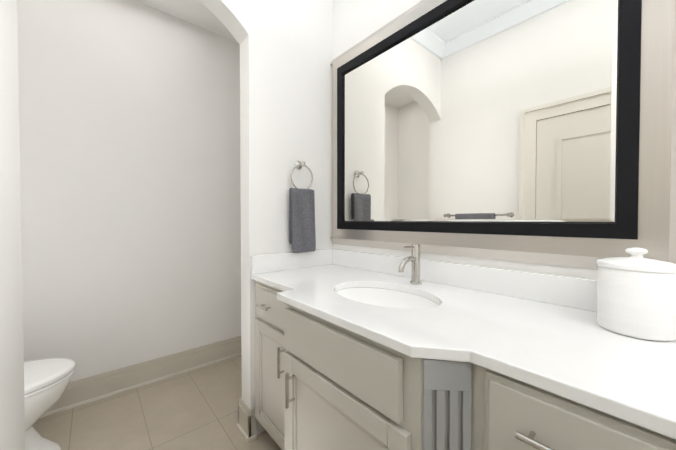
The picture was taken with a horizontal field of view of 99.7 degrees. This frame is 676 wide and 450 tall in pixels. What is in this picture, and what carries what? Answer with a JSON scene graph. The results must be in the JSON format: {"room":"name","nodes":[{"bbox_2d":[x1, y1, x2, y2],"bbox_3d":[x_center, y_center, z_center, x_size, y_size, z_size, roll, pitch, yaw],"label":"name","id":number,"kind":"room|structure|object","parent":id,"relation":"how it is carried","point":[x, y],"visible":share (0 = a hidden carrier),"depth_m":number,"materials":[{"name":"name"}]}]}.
{"room":"bathroom","nodes":[
{"label":"bathroom","id":0,"kind":"room"},
{"bbox_2d":[0,0,24,449],"bbox_3d":[-0.249,-0.233,-0.119,0.120,2.850,3.040,-1,1,-41],"label":"wall","id":1,"kind":"structure","parent":0,"point":[12,419],"depth_m":0.94,"materials":[{"name":"paint"}]},
{"bbox_2d":[17,0,240,380],"bbox_3d":[-1.547,-0.268,2.010,2.170,2.850,0.120,-1,1,-41],"label":"wall","id":2,"kind":"structure","parent":0,"point":[129,129],"depth_m":1.99,"materials":[{"name":"paint"}]},
{"bbox_2d":[41,336,240,417],"bbox_3d":[-1.454,1.075,2.016,2.047,0.162,0.023,-1,1,-41],"label":"baseboard","id":3,"kind":"structure","parent":2,"relation":"attached to","point":[83,391],"depth_m":2.05,"materials":[{"name":"beige wood"}]},
{"bbox_2d":[33,355,280,449],"bbox_3d":[-0.223,1.211,0.587,2.290,0.060,4.040,-1,1,-41],"label":"floor","id":4,"kind":"structure","parent":0,"point":[196,409],"depth_m":1.70,"materials":[{"name":"tile"}]},
{"bbox_2d":[24,358,75,449],"bbox_3d":[-1.666,0.767,1.265,0.740,0.805,0.450,-1,1,-41],"label":"toilet","id":5,"kind":"object","parent":4,"relation":"on","point":[46,381],"visible":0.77,"depth_m":1.38,"materials":[{"name":"ceramic"}]},
{"bbox_2d":[255,288,646,449],"bbox_3d":[0.532,0.742,0.734,0.700,0.872,2.548,-1,1,-41],"label":"bathroom vanity","id":6,"kind":"object","parent":4,"relation":"on","point":[355,350],"depth_m":0.76,"materials":[{"name":"beige wood"}]},
{"bbox_2d":[251,264,675,449],"bbox_3d":[0.545,0.292,0.737,0.668,0.028,2.548,-1,1,-41],"label":"countertop","id":7,"kind":"structure","parent":6,"relation":"on","point":[558,357],"depth_m":0.66,"materials":[{"name":"white stone"}]},
{"bbox_2d":[327,280,446,311],"bbox_3d":[0.181,0.364,1.146,0.363,0.154,0.508,-1,1,-41],"label":"sink","id":8,"kind":"object","parent":7,"relation":"in","point":[401,299],"depth_m":1.30,"materials":[{"name":"white ceramic"}]},
{"bbox_2d":[395,244,426,283],"bbox_3d":[0.321,0.179,1.276,0.148,0.180,0.054,-1,1,-41],"label":"faucet","id":9,"kind":"object","parent":7,"relation":"on","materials":[{"name":"silver metal"}]},
{"bbox_2d":[596,247,675,340],"bbox_3d":[0.779,0.168,0.747,0.154,0.218,0.154,-1,1,-41],"label":"canister","id":10,"kind":"object","parent":7,"relation":"on","point":[636,294],"visible":1,"depth_m":0.70,"materials":[{"name":"ceramic"}]},
{"bbox_2d":[135,0,236,41],"bbox_3d":[-1.175,-1.632,1.647,2.050,0.110,0.880,-1,1,-41],"label":"ceiling","id":11,"kind":"structure","parent":0,"point":[197,13],"depth_m":2.13,"materials":[{"name":"paint"}]},
{"bbox_2d":[199,0,332,434],"bbox_3d":[-0.614,-0.259,1.493,1.430,2.850,0.120,-1,1,-41],"label":"wall","id":12,"kind":"structure","parent":0,"point":[286,52],"depth_m":1.64,"materials":[{"name":"paint"}]},
{"bbox_2d":[237,397,255,431],"bbox_3d":[-0.366,1.078,1.825,0.571,0.162,0.023,-1,1,-41],"label":"baseboard","id":13,"kind":"structure","parent":12,"relation":"attached to","point":[246,416],"depth_m":1.58,"materials":[{"name":"beige wood"}]},
{"bbox_2d":[251,249,330,271],"bbox_3d":[-0.253,0.212,1.716,0.558,0.100,0.020,-1,1,-41],"label":"backsplash","id":14,"kind":"structure","parent":12,"relation":"attached to","point":[276,262],"depth_m":1.67,"materials":[{"name":"white stone"}]},
{"bbox_2d":[289,161,315,252],"bbox_3d":[-0.219,-0.114,1.708,0.170,0.548,0.071,-1,1,-41],"label":"towel ring","id":15,"kind":"object","parent":12,"relation":"attached to","point":[302,237],"visible":1,"depth_m":1.68,"materials":[{"name":"grey fabric"}]},
{"bbox_2d":[331,249,597,311],"bbox_3d":[0.790,0.224,0.947,0.020,0.100,2.548,-1,1,-41],"label":"backsplash","id":16,"kind":"structure","parent":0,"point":[575,292],"depth_m":1.11,"materials":[{"name":"white stone"}]},
{"bbox_2d":[333,0,597,279],"bbox_3d":[0.599,-0.256,1.271,0.120,2.850,4.040,-1,1,-41],"label":"wall","id":17,"kind":"structure","parent":0,"point":[355,22],"depth_m":1.59,"materials":[{"name":"paint"}]},
{"bbox_2d":[330,0,675,269],"bbox_3d":[0.438,-0.476,1.330,0.038,1.222,1.486,-1,1,-41],"label":"mirror","id":18,"kind":"object","parent":17,"relation":"attached to","point":[536,131],"visible":0.96,"depth_m":1.07,"materials":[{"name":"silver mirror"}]}
]}

